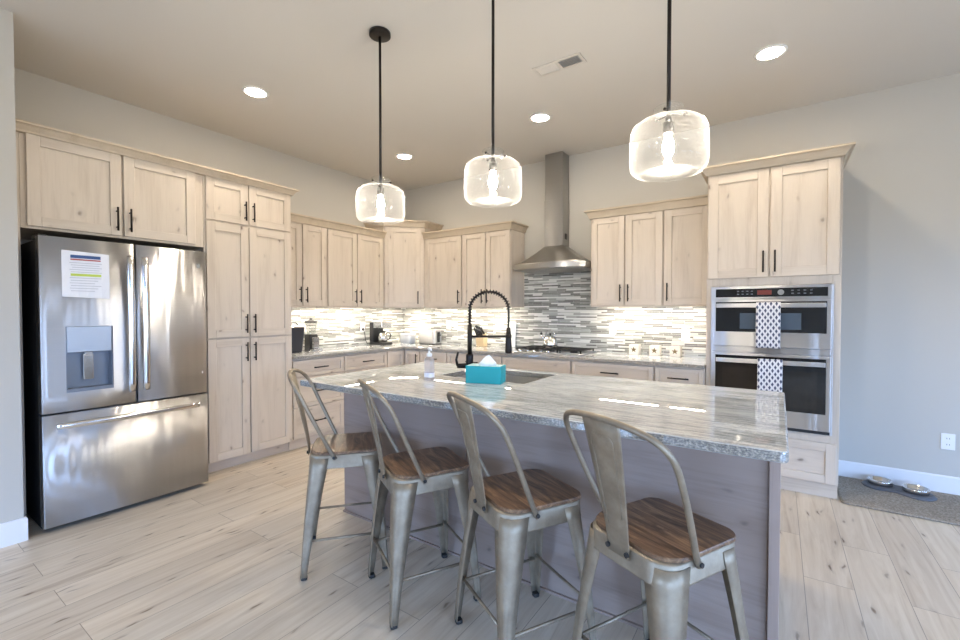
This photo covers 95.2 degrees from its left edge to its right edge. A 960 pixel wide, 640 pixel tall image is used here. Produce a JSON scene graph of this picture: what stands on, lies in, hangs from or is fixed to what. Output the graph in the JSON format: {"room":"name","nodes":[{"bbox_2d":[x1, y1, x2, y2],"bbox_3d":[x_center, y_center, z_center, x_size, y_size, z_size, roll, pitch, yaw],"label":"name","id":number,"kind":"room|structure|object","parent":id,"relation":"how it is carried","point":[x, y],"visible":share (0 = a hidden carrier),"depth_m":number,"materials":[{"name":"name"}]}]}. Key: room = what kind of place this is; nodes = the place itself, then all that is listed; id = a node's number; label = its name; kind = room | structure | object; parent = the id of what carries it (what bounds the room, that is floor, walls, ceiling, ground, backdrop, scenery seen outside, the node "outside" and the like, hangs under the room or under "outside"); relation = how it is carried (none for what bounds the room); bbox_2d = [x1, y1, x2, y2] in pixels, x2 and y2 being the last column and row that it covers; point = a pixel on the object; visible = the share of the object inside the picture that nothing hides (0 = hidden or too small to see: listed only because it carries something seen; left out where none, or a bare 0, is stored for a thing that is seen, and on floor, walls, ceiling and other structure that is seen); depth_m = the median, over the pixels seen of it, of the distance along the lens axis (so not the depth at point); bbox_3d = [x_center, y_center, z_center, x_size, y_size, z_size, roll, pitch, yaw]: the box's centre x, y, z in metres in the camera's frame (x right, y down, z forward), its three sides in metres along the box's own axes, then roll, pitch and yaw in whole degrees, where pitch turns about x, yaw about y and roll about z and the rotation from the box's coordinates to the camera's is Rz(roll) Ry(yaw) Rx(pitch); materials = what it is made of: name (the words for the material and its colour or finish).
{"room":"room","nodes":[
{"label":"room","id":0,"kind":"room"},
{"bbox_2d":[0,8,23,523],"bbox_3d":[-4.325,-0.198,0.892,0.950,3.020,4.570,1,1,34],"label":"wall","id":1,"kind":"structure","parent":0,"point":[11,453],"depth_m":2.48,"materials":[{"name":"paint"}]},
{"bbox_2d":[0,515,27,547],"bbox_3d":[-3.939,1.249,0.667,0.054,0.135,4.585,1,1,34],"label":"baseboard","id":2,"kind":"structure","parent":1,"relation":"attached to","point":[12,532],"depth_m":2.50,"materials":[{"name":"paint"}]},
{"bbox_2d":[14,68,402,348],"bbox_3d":[-2.256,-0.274,4.625,0.159,3.020,3.930,1,1,34],"label":"wall","id":3,"kind":"structure","parent":0,"point":[326,193],"depth_m":4.35,"materials":[{"name":"paint"}]},
{"bbox_2d":[291,221,326,306],"bbox_3d":[-1.957,-0.581,4.604,0.367,0.890,0.612,1,1,34],"label":"upper cabinet","id":4,"kind":"object","parent":3,"relation":"attached to","point":[308,242],"visible":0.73,"depth_m":4.59,"materials":[{"name":"brown wood"}]},
{"bbox_2d":[326,228,383,307],"bbox_3d":[-1.548,-0.593,5.202,0.367,0.890,0.832,1,1,34],"label":"upper cabinet","id":5,"kind":"object","parent":3,"relation":"attached to","point":[354,261],"visible":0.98,"depth_m":5.08,"materials":[{"name":"brown wood"}]},
{"bbox_2d":[291,212,386,237],"bbox_3d":[-1.717,-1.044,4.936,0.379,0.078,1.446,1,1,34],"label":"crown molding","id":6,"kind":"structure","parent":5,"relation":"attached to","point":[299,218],"depth_m":4.83,"materials":[{"name":"brown wood"}]},
{"bbox_2d":[360,323,364,331],"bbox_3d":[-1.499,0.096,5.593,0.008,0.118,0.074,1,1,34],"label":"wall outlet","id":7,"kind":"object","parent":3,"relation":"attached to","point":[362,325],"visible":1,"depth_m":5.59,"materials":[{"name":"white plastic"}]},
{"bbox_2d":[0,0,959,190],"bbox_3d":[0.025,-1.756,0.271,8.800,0.120,8.800,1,1,34],"label":"ceiling","id":8,"kind":"structure","parent":0,"point":[189,61],"depth_m":3.03,"materials":[{"name":"paint"}]},
{"bbox_2d":[242,86,268,97],"bbox_3d":[-1.730,-1.754,3.376,0.188,0.008,0.188,1,1,34],"label":"recessed light","id":9,"kind":"object","parent":8,"relation":"in","point":[253,91],"visible":1,"depth_m":3.37,"materials":[{"name":"white plastic"}]},
{"bbox_2d":[361,26,391,210],"bbox_3d":[-0.608,-1.173,2.670,0.294,1.142,0.294,1,1,34],"label":"pendant light","id":10,"kind":"object","parent":8,"relation":"hanging from","point":[380,34],"visible":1,"depth_m":2.66,"materials":[{"name":"black metal"}]},
{"bbox_2d":[377,187,383,195],"bbox_3d":[-0.608,-0.784,2.678,0.042,0.045,0.042,1,1,34],"label":"socket","id":11,"kind":"object","parent":10,"relation":"attached to","point":[380,190],"depth_m":2.66,"materials":[{"name":"silver metal"}]},
{"bbox_2d":[396,153,412,159],"bbox_3d":[-0.826,-1.783,4.781,0.188,0.008,0.188,1,1,34],"label":"recessed light","id":12,"kind":"object","parent":8,"relation":"in","point":[404,156],"visible":1,"depth_m":4.78,"materials":[{"name":"white plastic"}]},
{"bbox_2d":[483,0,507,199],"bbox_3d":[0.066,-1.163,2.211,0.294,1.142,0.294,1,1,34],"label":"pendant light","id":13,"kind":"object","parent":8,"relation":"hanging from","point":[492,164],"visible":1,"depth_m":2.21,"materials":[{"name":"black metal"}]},
{"bbox_2d":[489,161,496,172],"bbox_3d":[0.066,-0.775,2.219,0.042,0.045,0.042,1,1,34],"label":"socket","id":14,"kind":"object","parent":13,"relation":"attached to","point":[492,164],"depth_m":2.20,"materials":[{"name":"silver metal"}]},
{"bbox_2d":[529,113,550,122],"bbox_3d":[0.525,-1.763,3.822,0.188,0.008,0.188,1,1,34],"label":"recessed light","id":15,"kind":"object","parent":8,"relation":"in","point":[537,117],"visible":1,"depth_m":3.81,"materials":[{"name":"white plastic"}]},
{"bbox_2d":[532,52,586,77],"bbox_3d":[0.541,-1.748,3.006,0.350,0.008,0.130,1,1,34],"label":"ceiling vent","id":16,"kind":"object","parent":8,"relation":"in","point":[572,60],"visible":1,"depth_m":3.00,"materials":[{"name":"metal"}]},
{"bbox_2d":[650,0,693,170],"bbox_3d":[0.753,-1.154,1.742,0.294,1.142,0.294,1,1,34],"label":"pendant light","id":17,"kind":"object","parent":8,"relation":"hanging from","point":[668,125],"visible":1,"depth_m":1.74,"materials":[{"name":"black metal"}]},
{"bbox_2d":[663,121,673,135],"bbox_3d":[0.753,-0.765,1.750,0.042,0.045,0.042,1,1,34],"label":"socket","id":18,"kind":"object","parent":17,"relation":"attached to","point":[668,126],"depth_m":1.73,"materials":[{"name":"silver metal"}]},
{"bbox_2d":[754,44,787,60],"bbox_3d":[1.899,-1.744,2.861,0.188,0.008,0.188,1,1,34],"label":"recessed light","id":19,"kind":"object","parent":8,"relation":"in","point":[773,51],"visible":1,"depth_m":2.86,"materials":[{"name":"white plastic"}]},
{"bbox_2d":[0,444,959,639],"bbox_3d":[0.025,1.383,0.335,8.800,0.120,8.800,1,1,34],"label":"floor","id":20,"kind":"structure","parent":0,"point":[218,558],"depth_m":2.17,"materials":[{"name":"brown wood"}]},
{"bbox_2d":[16,132,202,515],"bbox_3d":[-2.726,0.061,3.215,0.677,2.404,1.053,1,1,34],"label":"tall cabinet","id":21,"kind":"object","parent":20,"relation":"on","point":[67,190],"visible":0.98,"depth_m":2.94,"materials":[{"name":"brown wood"}]},
{"bbox_2d":[21,234,207,529],"bbox_3d":[-2.620,0.373,3.151,0.872,1.784,0.908,1,1,34],"label":"refrigerator","id":22,"kind":"object","parent":20,"relation":"on","point":[116,409],"visible":0.98,"depth_m":2.85,"materials":[{"name":"grey metal"}]},
{"bbox_2d":[61,250,109,298],"bbox_3d":[-2.452,-0.280,2.728,0.005,0.292,0.226,1,1,36],"label":"paper notice","id":23,"kind":"object","parent":22,"relation":"attached to","point":[84,274],"visible":1,"depth_m":2.72,"materials":[{"name":"white paper"}]},
{"bbox_2d":[191,176,292,472],"bbox_3d":[-2.215,0.046,3.963,0.677,2.404,0.755,1,1,34],"label":"pantry cabinet","id":24,"kind":"object","parent":20,"relation":"on","point":[247,229],"visible":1,"depth_m":3.75,"materials":[{"name":"brown wood"}]},
{"bbox_2d":[15,118,299,195],"bbox_3d":[-2.494,-1.175,3.520,0.690,0.057,1.860,1,1,34],"label":"crown molding","id":25,"kind":"structure","parent":24,"relation":"attached to","point":[22,126],"depth_m":3.09,"materials":[{"name":"brown wood"}]},
{"bbox_2d":[288,355,343,449],"bbox_3d":[-1.841,0.802,4.545,0.657,0.869,0.597,1,1,34],"label":"base cabinet","id":26,"kind":"object","parent":20,"relation":"on","point":[333,401],"visible":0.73,"depth_m":4.37,"materials":[{"name":"brown wood"}]},
{"bbox_2d":[287,368,387,580],"bbox_3d":[-0.768,0.770,2.388,0.502,1.021,0.451,0,1,-15],"label":"bar stool","id":27,"kind":"object","parent":20,"relation":"on","point":[332,451],"visible":0.85,"depth_m":2.25,"materials":[{"name":"silver metal"}]},
{"bbox_2d":[341,351,386,433],"bbox_3d":[-1.499,0.792,5.046,0.657,0.869,0.613,1,1,34],"label":"base cabinet","id":28,"kind":"object","parent":20,"relation":"on","point":[370,360],"visible":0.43,"depth_m":4.84,"materials":[{"name":"brown wood"}]},
{"bbox_2d":[386,349,420,366],"bbox_3d":[-0.983,0.780,5.612,0.871,0.869,0.899,1,1,34],"label":"base cabinet","id":29,"kind":"object","parent":20,"relation":"on","point":[398,357],"visible":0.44,"depth_m":5.28,"materials":[{"name":"brown wood"}]},
{"bbox_2d":[292,342,705,368],"bbox_3d":[-0.067,0.357,4.237,3.908,0.032,2.104,1,1,34],"label":"countertop","id":30,"kind":"structure","parent":29,"relation":"on","point":[626,358],"depth_m":4.39,"materials":[{"name":"stone"}]},
{"bbox_2d":[292,322,304,352],"bbox_3d":[-1.949,0.179,4.542,0.202,0.311,0.192,1,1,34],"label":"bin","id":31,"kind":"object","parent":30,"relation":"on","point":[297,330],"visible":0.43,"depth_m":4.50,"materials":[{"name":"plastic"}]},
{"bbox_2d":[304,318,321,350],"bbox_3d":[-1.838,0.153,4.809,0.188,0.352,0.136,1,1,34],"label":"coffee grinder","id":32,"kind":"object","parent":30,"relation":"on","point":[311,340],"visible":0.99,"depth_m":4.77,"materials":[{"name":"black plastic"}]},
{"bbox_2d":[310,337,321,350],"bbox_3d":[-1.787,0.258,4.776,0.065,0.144,0.110,1,1,34],"label":"canister","id":33,"kind":"object","parent":32,"relation":"on","point":[314,341],"depth_m":4.76,"materials":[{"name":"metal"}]},
{"bbox_2d":[362,322,391,344],"bbox_3d":[-1.312,0.172,5.588,0.317,0.284,0.230,1,1,34],"label":"coffee maker","id":34,"kind":"object","parent":30,"relation":"on","point":[378,336],"visible":1,"depth_m":5.54,"materials":[{"name":"black plastic"}]},
{"bbox_2d":[400,333,415,342],"bbox_3d":[-0.966,0.243,5.868,0.200,0.130,0.140,1,1,34],"label":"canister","id":35,"kind":"object","parent":30,"relation":"on","point":[404,337],"visible":0.98,"depth_m":5.81,"materials":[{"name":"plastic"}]},
{"bbox_2d":[419,330,441,344],"bbox_3d":[-0.632,0.222,5.664,0.308,0.181,0.164,1,1,34],"label":"toaster","id":36,"kind":"object","parent":30,"relation":"on","point":[429,337],"visible":0.99,"depth_m":5.59,"materials":[{"name":"metal"}]},
{"bbox_2d":[473,325,486,346],"bbox_3d":[0.004,0.190,5.265,0.110,0.260,0.151,1,1,34],"label":"knife block","id":37,"kind":"object","parent":30,"relation":"on","point":[480,342],"visible":0.79,"depth_m":5.25,"materials":[{"name":"brown wood"}]},
{"bbox_2d":[510,322,515,346],"bbox_3d":[0.377,0.172,5.178,0.105,0.299,0.037,1,1,34],"label":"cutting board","id":38,"kind":"object","parent":30,"relation":"on","point":[512,324],"visible":0.5,"depth_m":5.16,"materials":[{"name":"white plastic"}]},
{"bbox_2d":[512,345,596,355],"bbox_3d":[0.756,0.313,4.543,0.760,0.044,0.510,1,1,34],"label":"gas cooktop","id":39,"kind":"object","parent":30,"relation":"in","point":[531,349],"visible":0.97,"depth_m":4.44,"materials":[{"name":"metal"}]},
{"bbox_2d":[540,329,557,347],"bbox_3d":[0.743,0.192,4.660,0.156,0.194,0.176,0,1,-19],"label":"kettle","id":40,"kind":"object","parent":39,"relation":"on","point":[550,341],"visible":1,"depth_m":4.60,"materials":[{"name":"ceramic"}]},
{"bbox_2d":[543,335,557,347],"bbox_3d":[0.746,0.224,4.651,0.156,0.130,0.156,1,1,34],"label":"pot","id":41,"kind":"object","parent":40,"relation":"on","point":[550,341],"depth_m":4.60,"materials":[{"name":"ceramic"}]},
{"bbox_2d":[629,344,640,354],"bbox_3d":[1.529,0.291,4.324,0.092,0.098,0.093,1,1,34],"label":"block","id":42,"kind":"object","parent":30,"relation":"on","point":[634,349],"visible":1,"depth_m":4.29,"materials":[{"name":"white ceramic"}]},
{"bbox_2d":[649,345,660,355],"bbox_3d":[1.688,0.293,4.216,0.092,0.098,0.093,1,1,34],"label":"block","id":43,"kind":"object","parent":30,"relation":"on","point":[654,350],"visible":1,"depth_m":4.18,"materials":[{"name":"white ceramic"}]},
{"bbox_2d":[670,346,681,356],"bbox_3d":[1.838,0.295,4.113,0.092,0.098,0.093,1,1,34],"label":"block","id":44,"kind":"object","parent":30,"relation":"on","point":[675,351],"visible":1,"depth_m":4.08,"materials":[{"name":"white ceramic"}]},
{"bbox_2d":[357,379,480,629],"bbox_3d":[-0.312,0.777,2.076,0.502,1.021,0.451,-1,1,-27],"label":"bar stool","id":45,"kind":"object","parent":20,"relation":"on","point":[410,473],"visible":0.98,"depth_m":1.98,"materials":[{"name":"silver metal"}]},
{"bbox_2d":[420,350,447,362],"bbox_3d":[-0.384,0.786,5.349,0.410,0.869,0.657,1,1,34],"label":"base cabinet","id":46,"kind":"object","parent":20,"relation":"on","point":[437,356],"visible":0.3,"depth_m":5.09,"materials":[{"name":"brown wood"}]},
{"bbox_2d":[448,352,502,364],"bbox_3d":[0.089,0.792,5.027,0.732,0.869,0.657,1,1,34],"label":"base cabinet","id":47,"kind":"object","parent":20,"relation":"on","point":[477,358],"visible":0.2,"depth_m":4.78,"materials":[{"name":"brown wood"}]},
{"bbox_2d":[446,391,596,639],"bbox_3d":[0.137,0.783,1.754,0.502,1.021,0.451,-1,1,-26],"label":"bar stool","id":48,"kind":"object","parent":20,"relation":"on","point":[519,504],"visible":0.97,"depth_m":1.65,"materials":[{"name":"silver metal"}]},
{"bbox_2d":[503,355,571,373],"bbox_3d":[0.708,0.801,4.604,0.763,0.869,0.657,1,1,34],"label":"base cabinet","id":49,"kind":"object","parent":20,"relation":"on","point":[511,362],"visible":0.14,"depth_m":4.34,"materials":[{"name":"brown wood"}]},
{"bbox_2d":[343,375,780,639],"bbox_3d":[0.322,0.839,2.583,2.384,0.876,0.890,1,1,34],"label":"kitchen island","id":50,"kind":"object","parent":20,"relation":"on","point":[739,494],"visible":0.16,"depth_m":1.91,"materials":[{"name":"grey wood"}]},
{"bbox_2d":[300,362,788,462],"bbox_3d":[0.234,0.384,2.452,2.427,0.036,1.170,1,1,34],"label":"island countertop","id":51,"kind":"structure","parent":50,"relation":"on","point":[748,423],"depth_m":2.02,"materials":[{"name":"stone"}]},
{"bbox_2d":[424,347,434,377],"bbox_3d":[-0.305,0.262,2.644,0.071,0.198,0.048,1,1,34],"label":"soap bottle","id":52,"kind":"object","parent":51,"relation":"on","point":[426,374],"visible":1,"depth_m":2.63,"materials":[{"name":"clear plastic"}]},
{"bbox_2d":[455,289,511,367],"bbox_3d":[0.021,0.088,2.661,0.346,0.547,0.046,0,1,-1],"label":"faucet","id":53,"kind":"object","parent":51,"relation":"on","point":[508,343],"visible":0.94,"depth_m":2.65,"materials":[{"name":"black metal"}]},
{"bbox_2d":[466,355,505,384],"bbox_3d":[0.034,0.283,2.558,0.210,0.162,0.118,0,1,17],"label":"tissue box","id":54,"kind":"object","parent":51,"relation":"on","point":[487,371],"visible":1,"depth_m":2.51,"materials":[{"name":"teal cardboard"}]},
{"bbox_2d":[457,375,542,383],"bbox_3d":[0.118,0.493,2.872,0.645,0.197,0.475,1,1,34],"label":"sink","id":55,"kind":"object","parent":51,"relation":"in","point":[509,378],"visible":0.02,"depth_m":3.05,"materials":[{"name":"metal"}]},
{"bbox_2d":[572,360,654,380],"bbox_3d":[1.332,0.809,4.178,0.745,0.869,0.657,1,1,34],"label":"drawer","id":56,"kind":"object","parent":20,"relation":"on","point":[603,369],"visible":0.23,"depth_m":3.91,"materials":[{"name":"brown wood"}]},
{"bbox_2d":[563,409,748,639],"bbox_3d":[0.563,0.790,1.444,0.502,1.021,0.451,-1,1,-29],"label":"bar stool","id":57,"kind":"object","parent":20,"relation":"on","point":[670,547],"visible":1,"depth_m":1.35,"materials":[{"name":"silver metal"}]},
{"bbox_2d":[655,366,705,384],"bbox_3d":[1.801,0.816,3.858,0.385,0.869,0.657,1,1,34],"label":"base cabinet","id":58,"kind":"object","parent":20,"relation":"on","point":[696,376],"visible":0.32,"depth_m":3.60,"materials":[{"name":"brown wood"}]},
{"bbox_2d":[699,142,855,498],"bbox_3d":[2.310,0.026,3.497,0.950,2.464,0.654,1,1,34],"label":"tall cabinet","id":59,"kind":"object","parent":20,"relation":"on","point":[772,220],"visible":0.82,"depth_m":3.20,"materials":[{"name":"brown wood"}]},
{"bbox_2d":[710,284,833,435],"bbox_3d":[2.292,0.273,3.481,0.764,1.068,0.650,1,1,34],"label":"wall oven","id":60,"kind":"object","parent":59,"relation":"in","point":[807,311],"visible":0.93,"depth_m":3.18,"materials":[{"name":"grey metal"}]},
{"bbox_2d":[756,302,780,348],"bbox_3d":[2.115,0.038,3.216,0.150,0.336,0.046,1,1,34],"label":"dish towel","id":61,"kind":"object","parent":60,"relation":"hanging from","point":[768,314],"visible":1,"depth_m":3.20,"materials":[{"name":"white fabric"}]},
{"bbox_2d":[757,358,782,391],"bbox_3d":[2.127,0.466,3.217,0.153,0.358,0.046,1,1,34],"label":"dish towel","id":62,"kind":"object","parent":60,"relation":"hanging from","point":[769,371],"visible":0.78,"depth_m":3.20,"materials":[{"name":"white fabric"}]},
{"bbox_2d":[837,476,959,525],"bbox_3d":[3.518,1.268,2.701,2.060,0.013,0.616,1,1,34],"label":"floor mat","id":63,"kind":"object","parent":20,"relation":"on","point":[946,509],"visible":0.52,"depth_m":3.01,"materials":[{"name":"grey fabric"}]},
{"bbox_2d":[861,476,936,500],"bbox_3d":[3.059,1.222,3.208,0.216,0.055,0.406,-1,1,-37],"label":"bowls","id":64,"kind":"object","parent":63,"relation":"on","point":[913,491],"visible":1,"depth_m":3.19,"materials":[{"name":"metal"}]},
{"bbox_2d":[867,476,893,486],"bbox_3d":[3.001,1.210,3.283,0.148,0.034,0.147,1,1,34],"label":"bowl","id":65,"kind":"object","parent":64,"relation":"on","point":[872,481],"depth_m":3.28,"materials":[{"name":"metal"}]},
{"bbox_2d":[902,483,930,495],"bbox_3d":[3.116,1.213,3.132,0.148,0.034,0.147,1,1,34],"label":"bowl","id":66,"kind":"object","parent":64,"relation":"on","point":[908,489],"depth_m":3.12,"materials":[{"name":"metal"}]},
{"bbox_2d":[403,73,959,477],"bbox_3d":[2.460,-0.259,3.871,8.800,3.020,0.159,1,1,34],"label":"wall","id":67,"kind":"structure","parent":0,"point":[900,349],"depth_m":3.45,"materials":[{"name":"paint"}]},
{"bbox_2d":[363,219,443,307],"bbox_3d":[-0.986,-0.703,5.693,0.740,1.090,0.718,1,1,34],"label":"upper cabinet","id":68,"kind":"object","parent":67,"relation":"attached to","point":[403,242],"visible":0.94,"depth_m":5.51,"materials":[{"name":"brown wood"}]},
{"bbox_2d":[425,235,462,307],"bbox_3d":[-0.382,-0.599,5.490,0.591,0.890,0.358,1,1,34],"label":"upper cabinet","id":69,"kind":"object","parent":67,"relation":"attached to","point":[443,255],"visible":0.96,"depth_m":5.37,"materials":[{"name":"brown wood"}]},
{"bbox_2d":[447,320,450,328],"bbox_3d":[-0.408,0.063,5.734,0.074,0.118,0.008,1,1,34],"label":"wall outlet","id":70,"kind":"object","parent":67,"relation":"attached to","point":[448,321],"visible":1,"depth_m":5.73,"materials":[{"name":"white plastic"}]},
{"bbox_2d":[462,229,523,307],"bbox_3d":[0.139,-0.592,5.135,0.667,0.890,0.358,1,1,34],"label":"upper cabinet","id":71,"kind":"object","parent":67,"relation":"attached to","point":[489,258],"visible":0.88,"depth_m":4.99,"materials":[{"name":"brown wood"}]},
{"bbox_2d":[421,221,528,238],"bbox_3d":[-0.086,-1.051,5.277,1.310,0.078,0.379,1,1,34],"label":"crown molding","id":72,"kind":"structure","parent":71,"relation":"attached to","point":[513,225],"depth_m":5.05,"materials":[{"name":"brown wood"}]},
{"bbox_2d":[513,151,590,273],"bbox_3d":[0.790,-1.151,4.599,0.810,1.261,0.490,1,1,34],"label":"range hood","id":73,"kind":"object","parent":67,"relation":"attached to","point":[556,256],"visible":0.94,"depth_m":4.66,"materials":[{"name":"metal"}]},
{"bbox_2d":[609,323,615,333],"bbox_3d":[1.369,0.088,4.521,0.074,0.118,0.008,1,1,34],"label":"wall outlet","id":74,"kind":"object","parent":67,"relation":"attached to","point":[612,326],"visible":1,"depth_m":4.52,"materials":[{"name":"white plastic"}]},
{"bbox_2d":[591,210,664,306],"bbox_3d":[1.445,-0.574,4.243,0.676,0.890,0.358,1,1,34],"label":"upper cabinet","id":75,"kind":"object","parent":67,"relation":"attached to","point":[627,251],"visible":0.98,"depth_m":4.11,"materials":[{"name":"brown wood"}]},
{"bbox_2d":[584,194,707,219],"bbox_3d":[1.581,-1.028,4.139,1.107,0.078,0.379,1,1,34],"label":"crown molding","id":76,"kind":"structure","parent":67,"relation":"attached to","point":[699,200],"depth_m":3.97,"materials":[{"name":"brown wood"}]},
{"bbox_2d":[663,205,707,306],"bbox_3d":[1.883,-0.568,3.945,0.379,0.890,0.358,1,1,34],"label":"upper cabinet","id":77,"kind":"object","parent":67,"relation":"attached to","point":[685,229],"visible":0.88,"depth_m":3.84,"materials":[{"name":"brown wood"}]},
{"bbox_2d":[681,329,689,340],"bbox_3d":[1.941,0.141,4.132,0.074,0.118,0.008,1,1,34],"label":"wall outlet","id":78,"kind":"object","parent":67,"relation":"attached to","point":[685,333],"visible":1,"depth_m":4.13,"materials":[{"name":"white plastic"}]},
{"bbox_2d":[838,460,959,494],"bbox_3d":[4.383,1.212,2.494,3.738,0.135,0.014,1,1,34],"label":"baseboard","id":79,"kind":"structure","parent":67,"relation":"attached to","point":[934,482],"depth_m":3.30,"materials":[{"name":"paint"}]},
{"bbox_2d":[941,433,955,450],"bbox_3d":[3.388,0.880,3.170,0.074,0.118,0.008,1,1,34],"label":"wall outlet","id":80,"kind":"object","parent":67,"relation":"attached to","point":[947,440],"visible":1,"depth_m":3.17,"materials":[{"name":"white plastic"}]},
{"bbox_2d":[945,436,950,446],"bbox_3d":[3.386,0.881,3.168,0.032,0.072,0.002,1,1,34],"label":"socket","id":81,"kind":"object","parent":80,"relation":"attached to","point":[947,438],"depth_m":3.17,"materials":[{"name":"grey plastic"}]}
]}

